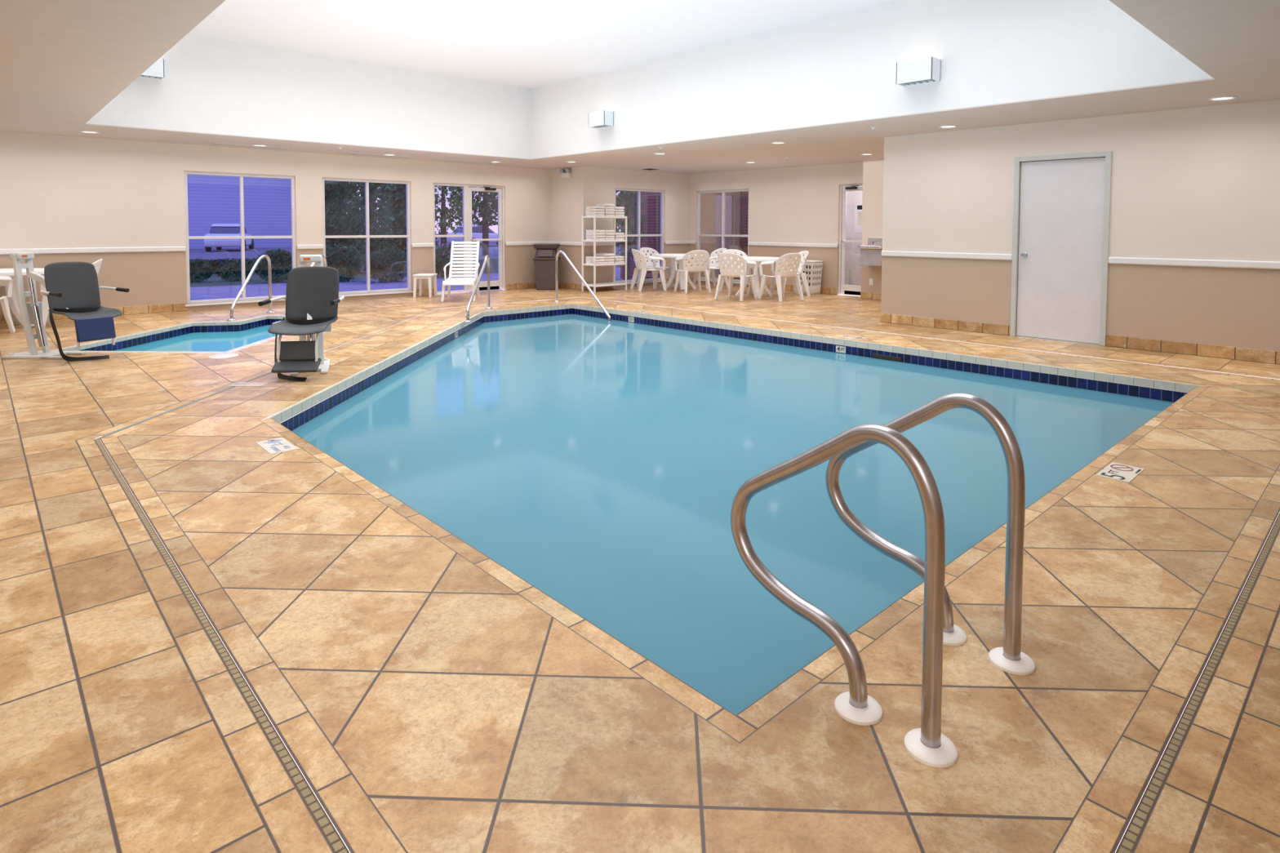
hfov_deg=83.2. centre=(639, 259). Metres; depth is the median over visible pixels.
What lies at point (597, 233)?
folded towel
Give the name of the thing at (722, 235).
window
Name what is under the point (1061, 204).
door
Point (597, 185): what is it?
wall
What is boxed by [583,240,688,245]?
trim
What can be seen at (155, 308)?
baseboard
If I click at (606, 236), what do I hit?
folded towel
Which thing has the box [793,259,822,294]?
laundry hamper
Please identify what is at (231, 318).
pool handrail
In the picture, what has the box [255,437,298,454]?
depth marker
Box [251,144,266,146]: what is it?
recessed light
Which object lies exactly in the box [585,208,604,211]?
folded towel
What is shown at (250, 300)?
window
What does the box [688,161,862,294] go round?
wall
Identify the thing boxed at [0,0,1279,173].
ceiling
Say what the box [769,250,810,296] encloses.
patio chair
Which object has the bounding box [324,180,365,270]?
evergreen tree
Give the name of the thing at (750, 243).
trim
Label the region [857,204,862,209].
sign plate
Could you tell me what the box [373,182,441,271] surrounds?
evergreen tree
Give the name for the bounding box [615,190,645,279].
leafy tree
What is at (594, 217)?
shelf
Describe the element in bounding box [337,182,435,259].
evergreen tree
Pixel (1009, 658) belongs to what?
grab rail
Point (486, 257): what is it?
pool handrail
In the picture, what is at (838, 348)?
depth marker
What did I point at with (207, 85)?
wall
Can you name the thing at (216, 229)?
parked car
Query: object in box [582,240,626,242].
shelf
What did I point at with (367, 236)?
window
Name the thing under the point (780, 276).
patio chair
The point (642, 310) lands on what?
depth marker
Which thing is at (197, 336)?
pool
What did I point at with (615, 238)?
folded towel
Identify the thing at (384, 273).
shrub
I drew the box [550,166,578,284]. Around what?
wall
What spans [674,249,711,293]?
patio chair
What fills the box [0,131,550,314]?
wall
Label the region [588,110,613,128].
wall light
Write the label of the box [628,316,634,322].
depth marker
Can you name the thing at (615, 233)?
folded towel
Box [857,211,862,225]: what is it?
paper notice
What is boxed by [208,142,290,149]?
ceiling vent
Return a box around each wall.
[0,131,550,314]
[86,34,531,159]
[530,0,1213,158]
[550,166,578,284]
[578,166,689,288]
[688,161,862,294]
[700,191,741,279]
[880,99,1279,351]
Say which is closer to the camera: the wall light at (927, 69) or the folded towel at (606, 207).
the wall light at (927, 69)
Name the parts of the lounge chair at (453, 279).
leg, armrest, leg, seat, backrest, leg, armrest, leg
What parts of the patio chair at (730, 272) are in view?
leg, leg, backrest, seat, leg, armrest, leg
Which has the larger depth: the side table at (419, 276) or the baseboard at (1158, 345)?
the side table at (419, 276)
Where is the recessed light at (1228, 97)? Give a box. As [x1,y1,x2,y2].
[1208,95,1236,100]
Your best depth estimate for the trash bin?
14.81 m
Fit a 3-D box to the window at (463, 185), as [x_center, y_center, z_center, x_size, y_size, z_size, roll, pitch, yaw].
[-3.719,-0.418,14.040,0.730,2.140,0.080,-2,4,-43]
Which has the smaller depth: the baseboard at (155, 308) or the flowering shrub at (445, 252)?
the baseboard at (155, 308)
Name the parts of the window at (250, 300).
sill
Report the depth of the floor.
2.17 m
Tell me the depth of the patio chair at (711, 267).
15.67 m
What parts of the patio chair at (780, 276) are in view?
leg, armrest, leg, seat, leg, backrest, leg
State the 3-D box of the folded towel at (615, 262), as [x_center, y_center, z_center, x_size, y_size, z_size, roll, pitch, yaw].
[-0.514,0.044,14.949,0.236,0.047,0.324,-2,3,-41]
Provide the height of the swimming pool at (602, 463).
1.350 m
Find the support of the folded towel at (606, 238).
on the towel rack
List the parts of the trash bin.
lid, lid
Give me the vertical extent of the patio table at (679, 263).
0.752 m
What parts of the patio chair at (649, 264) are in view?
leg, backrest, seat, leg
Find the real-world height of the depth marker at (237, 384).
0.005 m
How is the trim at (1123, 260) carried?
attached to the wall at (1197, 183)
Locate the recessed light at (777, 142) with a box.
[770,141,785,143]
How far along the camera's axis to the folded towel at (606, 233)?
14.61 m
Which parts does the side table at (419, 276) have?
leg, leg, leg, leg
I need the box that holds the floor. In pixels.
[0,283,1279,852]
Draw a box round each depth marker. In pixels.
[226,382,268,386]
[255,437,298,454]
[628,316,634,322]
[631,309,650,311]
[835,345,845,353]
[838,334,865,339]
[1096,462,1144,482]
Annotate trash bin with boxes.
[533,243,560,289]
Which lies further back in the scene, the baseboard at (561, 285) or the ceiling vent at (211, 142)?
the baseboard at (561, 285)
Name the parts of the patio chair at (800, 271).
leg, armrest, leg, backrest, leg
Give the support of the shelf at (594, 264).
attached to the towel rack
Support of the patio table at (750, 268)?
on the floor
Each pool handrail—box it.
[226,254,275,320]
[310,254,327,266]
[463,254,492,323]
[553,250,611,320]
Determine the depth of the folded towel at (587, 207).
14.44 m
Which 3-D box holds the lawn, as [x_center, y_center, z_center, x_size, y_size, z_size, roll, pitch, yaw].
[-0.665,-0.019,30.127,80.000,0.001,9.000,-2,4,-43]
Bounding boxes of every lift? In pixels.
[1,252,129,361]
[257,254,344,382]
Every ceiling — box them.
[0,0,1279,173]
[186,0,897,88]
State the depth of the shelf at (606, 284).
14.71 m
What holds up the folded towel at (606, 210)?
on the folded towel at (606, 212)
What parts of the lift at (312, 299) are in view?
armrest, mast post, seat, lift arm, plate, backrest, mast post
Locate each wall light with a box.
[138,58,164,79]
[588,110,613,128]
[895,56,940,86]
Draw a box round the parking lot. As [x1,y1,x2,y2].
[189,233,620,265]
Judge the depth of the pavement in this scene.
15.55 m
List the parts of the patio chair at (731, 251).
leg, backrest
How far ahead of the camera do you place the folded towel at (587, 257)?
14.52 m
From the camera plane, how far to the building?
45.16 m
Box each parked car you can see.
[204,223,253,251]
[446,224,497,245]
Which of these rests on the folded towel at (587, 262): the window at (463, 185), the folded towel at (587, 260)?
the folded towel at (587, 260)
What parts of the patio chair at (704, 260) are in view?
leg, armrest, leg, seat, backrest, leg, leg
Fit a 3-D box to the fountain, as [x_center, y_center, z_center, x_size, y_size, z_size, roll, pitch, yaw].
[4.164,-0.149,12.816,0.360,0.500,0.460,-2,4,-43]
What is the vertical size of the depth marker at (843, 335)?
0.005 m
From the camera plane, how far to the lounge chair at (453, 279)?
13.34 m
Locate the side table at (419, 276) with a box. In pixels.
[413,273,437,297]
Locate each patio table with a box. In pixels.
[0,267,44,327]
[654,253,702,290]
[730,256,779,297]
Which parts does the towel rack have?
post, post, post, post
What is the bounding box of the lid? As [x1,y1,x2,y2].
[208,352,239,358]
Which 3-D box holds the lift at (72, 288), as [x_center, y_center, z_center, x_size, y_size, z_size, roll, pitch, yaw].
[-5.672,0.453,7.083,1.091,1.038,0.703,0,3,0]
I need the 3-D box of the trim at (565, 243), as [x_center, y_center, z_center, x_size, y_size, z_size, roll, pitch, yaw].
[-1.558,-0.346,15.172,0.028,0.075,1.150,-2,4,-43]
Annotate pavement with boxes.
[190,266,631,300]
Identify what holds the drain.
on the floor
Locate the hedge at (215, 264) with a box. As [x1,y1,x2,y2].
[189,257,288,274]
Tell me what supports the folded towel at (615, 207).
on the folded towel
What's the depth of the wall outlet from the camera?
13.06 m
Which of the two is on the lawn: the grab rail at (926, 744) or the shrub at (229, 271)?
the shrub at (229, 271)
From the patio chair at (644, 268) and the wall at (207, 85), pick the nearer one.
the wall at (207, 85)
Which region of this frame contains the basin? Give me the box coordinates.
[857,244,882,248]
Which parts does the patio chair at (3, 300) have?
armrest, leg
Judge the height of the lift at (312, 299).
1.045 m
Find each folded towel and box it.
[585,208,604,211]
[585,211,604,213]
[585,256,604,259]
[586,206,604,208]
[586,213,604,216]
[586,230,604,232]
[586,232,604,235]
[586,235,604,237]
[586,237,604,239]
[586,258,604,262]
[586,261,604,264]
[595,204,614,206]
[595,253,614,256]
[596,237,614,239]
[604,206,614,208]
[604,208,614,211]
[604,211,614,214]
[604,230,614,232]
[604,232,614,235]
[604,235,614,237]
[604,256,614,258]
[604,258,614,261]
[604,261,614,263]
[605,211,624,214]
[613,235,624,237]
[613,237,624,239]
[613,261,624,263]
[614,206,624,208]
[614,232,624,235]
[614,255,624,258]
[614,257,624,261]
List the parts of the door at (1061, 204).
knob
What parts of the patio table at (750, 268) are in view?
leg, leg, leg, leg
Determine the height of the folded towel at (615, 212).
0.048 m
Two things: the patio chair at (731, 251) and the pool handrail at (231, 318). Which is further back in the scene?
the patio chair at (731, 251)
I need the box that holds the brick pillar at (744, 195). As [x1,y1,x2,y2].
[741,191,748,255]
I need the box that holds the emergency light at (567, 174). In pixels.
[559,168,571,177]
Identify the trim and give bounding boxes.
[0,241,550,254]
[550,241,582,245]
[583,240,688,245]
[688,240,837,247]
[881,250,1279,269]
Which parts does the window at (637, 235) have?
sill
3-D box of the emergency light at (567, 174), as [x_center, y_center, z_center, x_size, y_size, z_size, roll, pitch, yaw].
[-1.555,-1.812,15.048,0.108,0.198,0.318,-2,4,-43]
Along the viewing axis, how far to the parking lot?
37.07 m
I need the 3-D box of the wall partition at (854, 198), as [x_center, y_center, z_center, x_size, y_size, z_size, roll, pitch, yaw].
[5.281,-0.699,14.648,0.100,2.700,3.100,-2,4,-43]
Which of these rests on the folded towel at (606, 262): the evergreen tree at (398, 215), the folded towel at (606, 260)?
the folded towel at (606, 260)
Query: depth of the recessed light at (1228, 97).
6.81 m
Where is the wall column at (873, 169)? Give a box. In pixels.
[861,158,884,293]
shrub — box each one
[189,258,213,282]
[217,261,253,280]
[253,248,292,282]
[325,242,364,281]
[362,246,407,282]
[435,242,474,277]
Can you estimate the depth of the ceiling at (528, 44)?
9.20 m
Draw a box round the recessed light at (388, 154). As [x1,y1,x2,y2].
[382,153,395,155]
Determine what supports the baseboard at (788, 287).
attached to the wall at (795, 204)
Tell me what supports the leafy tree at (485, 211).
on the parking lot
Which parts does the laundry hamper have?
lid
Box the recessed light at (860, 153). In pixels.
[860,153,873,155]
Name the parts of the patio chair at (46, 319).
armrest, leg, leg, backrest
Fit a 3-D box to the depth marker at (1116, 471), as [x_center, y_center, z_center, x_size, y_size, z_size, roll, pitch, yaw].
[2.566,1.132,3.849,0.307,0.006,0.150,-2,4,-43]
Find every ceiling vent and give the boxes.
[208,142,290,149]
[344,152,411,157]
[444,160,494,164]
[640,168,659,169]
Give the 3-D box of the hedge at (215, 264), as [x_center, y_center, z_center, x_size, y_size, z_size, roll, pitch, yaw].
[-11.746,0.171,20.979,4.279,0.485,0.802,-2,4,-43]
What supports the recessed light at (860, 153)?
in the ceiling at (62, 62)
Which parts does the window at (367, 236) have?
sill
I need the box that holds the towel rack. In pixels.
[582,215,626,292]
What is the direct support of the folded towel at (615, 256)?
on the folded towel at (620, 259)
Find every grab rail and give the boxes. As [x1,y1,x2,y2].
[730,423,957,768]
[825,392,1035,675]
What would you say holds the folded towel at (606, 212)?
on the folded towel
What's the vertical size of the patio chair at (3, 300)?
0.865 m
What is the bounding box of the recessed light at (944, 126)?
[938,124,957,128]
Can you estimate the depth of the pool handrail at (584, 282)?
12.08 m
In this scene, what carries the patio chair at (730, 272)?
on the floor
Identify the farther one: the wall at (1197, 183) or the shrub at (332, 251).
the shrub at (332, 251)
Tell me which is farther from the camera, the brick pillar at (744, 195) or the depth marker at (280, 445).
the brick pillar at (744, 195)
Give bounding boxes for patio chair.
[0,275,15,333]
[40,258,102,328]
[630,248,666,291]
[636,247,674,288]
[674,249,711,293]
[692,248,728,289]
[714,252,757,301]
[720,248,747,291]
[757,253,804,302]
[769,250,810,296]
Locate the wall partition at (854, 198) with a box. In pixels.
[845,186,862,285]
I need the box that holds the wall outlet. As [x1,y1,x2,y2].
[869,278,873,284]
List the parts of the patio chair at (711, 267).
leg, leg, armrest, leg, seat, backrest, leg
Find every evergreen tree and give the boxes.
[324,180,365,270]
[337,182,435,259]
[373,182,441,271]
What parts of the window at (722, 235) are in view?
sill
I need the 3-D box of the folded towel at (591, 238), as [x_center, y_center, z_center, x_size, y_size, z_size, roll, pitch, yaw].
[-0.900,-0.420,14.568,0.236,0.046,0.324,-2,4,-43]
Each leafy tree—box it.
[434,185,480,262]
[448,186,499,255]
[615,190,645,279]
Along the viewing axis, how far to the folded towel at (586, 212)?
14.45 m
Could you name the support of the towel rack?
on the floor
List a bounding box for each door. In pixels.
[466,184,505,292]
[838,183,862,295]
[1009,151,1111,346]
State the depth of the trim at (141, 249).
10.44 m
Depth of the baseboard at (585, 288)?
15.15 m
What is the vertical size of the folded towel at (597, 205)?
0.046 m
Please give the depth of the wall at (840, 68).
8.31 m
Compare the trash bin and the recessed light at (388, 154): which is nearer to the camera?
the recessed light at (388, 154)
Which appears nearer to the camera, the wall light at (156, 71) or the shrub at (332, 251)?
the wall light at (156, 71)
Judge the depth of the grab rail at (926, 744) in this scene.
1.86 m
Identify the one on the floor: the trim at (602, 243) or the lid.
the lid
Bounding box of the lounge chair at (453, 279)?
[440,240,479,302]
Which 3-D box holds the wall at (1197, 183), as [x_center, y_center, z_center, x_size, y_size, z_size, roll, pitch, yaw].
[5.638,-0.296,7.553,0.150,2.540,6.600,-2,4,-43]
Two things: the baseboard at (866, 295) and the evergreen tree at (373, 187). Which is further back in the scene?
the evergreen tree at (373, 187)
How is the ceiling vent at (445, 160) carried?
in the ceiling at (62, 62)
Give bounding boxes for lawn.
[190,254,620,287]
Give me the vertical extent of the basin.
0.072 m
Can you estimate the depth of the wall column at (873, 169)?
13.02 m
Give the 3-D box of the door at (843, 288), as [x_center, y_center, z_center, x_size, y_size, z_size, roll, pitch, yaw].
[4.111,-0.382,13.760,0.160,2.140,0.710,-2,4,-43]
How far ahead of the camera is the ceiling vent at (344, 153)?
12.43 m
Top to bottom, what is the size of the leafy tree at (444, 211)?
4.200 m
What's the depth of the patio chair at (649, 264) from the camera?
15.86 m
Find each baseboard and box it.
[0,282,536,323]
[558,281,582,290]
[583,278,688,290]
[689,277,837,294]
[860,292,881,300]
[880,313,1279,364]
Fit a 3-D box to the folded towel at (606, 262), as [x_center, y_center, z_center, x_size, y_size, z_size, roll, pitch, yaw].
[-0.715,0.050,14.762,0.236,0.050,0.324,-2,3,-40]
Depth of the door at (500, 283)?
14.73 m
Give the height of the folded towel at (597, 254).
0.050 m
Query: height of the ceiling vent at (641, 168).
0.020 m
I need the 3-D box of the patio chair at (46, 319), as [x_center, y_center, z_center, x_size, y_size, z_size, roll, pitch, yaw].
[-7.469,0.422,9.492,0.646,0.865,0.624,-2,3,-33]
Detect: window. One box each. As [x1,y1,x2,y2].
[183,170,296,306]
[322,177,413,297]
[432,182,466,293]
[614,187,666,284]
[696,188,749,284]
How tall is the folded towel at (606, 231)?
0.050 m
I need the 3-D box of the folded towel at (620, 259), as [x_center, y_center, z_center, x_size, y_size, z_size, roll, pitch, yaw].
[-0.519,-0.011,14.941,0.324,0.052,0.236,3,4,44]
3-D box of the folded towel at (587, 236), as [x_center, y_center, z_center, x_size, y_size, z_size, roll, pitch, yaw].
[-0.897,-0.473,14.568,0.236,0.046,0.324,-2,4,-44]
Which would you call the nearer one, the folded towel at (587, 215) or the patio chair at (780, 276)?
the patio chair at (780, 276)
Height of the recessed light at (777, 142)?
0.015 m
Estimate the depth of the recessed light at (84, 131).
9.51 m
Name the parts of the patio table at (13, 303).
leg, leg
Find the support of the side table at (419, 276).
on the floor
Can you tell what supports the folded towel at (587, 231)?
on the folded towel at (597, 233)
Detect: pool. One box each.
[62,315,285,435]
[271,303,1197,715]
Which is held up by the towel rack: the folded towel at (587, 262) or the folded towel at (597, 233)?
the folded towel at (587, 262)
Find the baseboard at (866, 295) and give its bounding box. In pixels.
[860,292,881,300]
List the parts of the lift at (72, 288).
mast post, mast post, plate, armrest, lift arm, backrest, seat, armrest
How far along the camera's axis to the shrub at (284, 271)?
17.16 m
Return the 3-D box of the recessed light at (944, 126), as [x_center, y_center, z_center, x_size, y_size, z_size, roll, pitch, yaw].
[3.745,-1.623,8.762,0.210,0.015,0.210,-2,4,-43]
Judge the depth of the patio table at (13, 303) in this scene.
9.10 m
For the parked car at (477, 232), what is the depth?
48.82 m
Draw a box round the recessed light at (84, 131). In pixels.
[80,130,99,133]
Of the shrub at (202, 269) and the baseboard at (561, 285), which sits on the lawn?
the shrub at (202, 269)
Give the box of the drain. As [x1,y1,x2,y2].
[94,297,1279,852]
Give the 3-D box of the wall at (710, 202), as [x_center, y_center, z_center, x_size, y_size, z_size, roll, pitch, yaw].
[5.884,-0.765,16.128,5.600,2.700,7.850,-2,4,-43]
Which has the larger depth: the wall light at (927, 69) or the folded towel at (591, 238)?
the folded towel at (591, 238)
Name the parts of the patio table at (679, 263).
leg, leg, leg, leg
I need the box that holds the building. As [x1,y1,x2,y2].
[186,174,291,248]
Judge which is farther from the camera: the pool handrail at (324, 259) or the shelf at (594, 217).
the shelf at (594, 217)
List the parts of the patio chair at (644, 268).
leg, backrest, leg, seat, armrest, leg, armrest, leg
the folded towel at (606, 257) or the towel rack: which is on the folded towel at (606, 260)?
the folded towel at (606, 257)
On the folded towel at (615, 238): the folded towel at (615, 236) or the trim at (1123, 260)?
the folded towel at (615, 236)
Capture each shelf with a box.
[582,216,626,218]
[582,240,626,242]
[582,262,626,266]
[582,282,626,287]
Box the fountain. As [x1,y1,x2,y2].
[857,237,882,266]

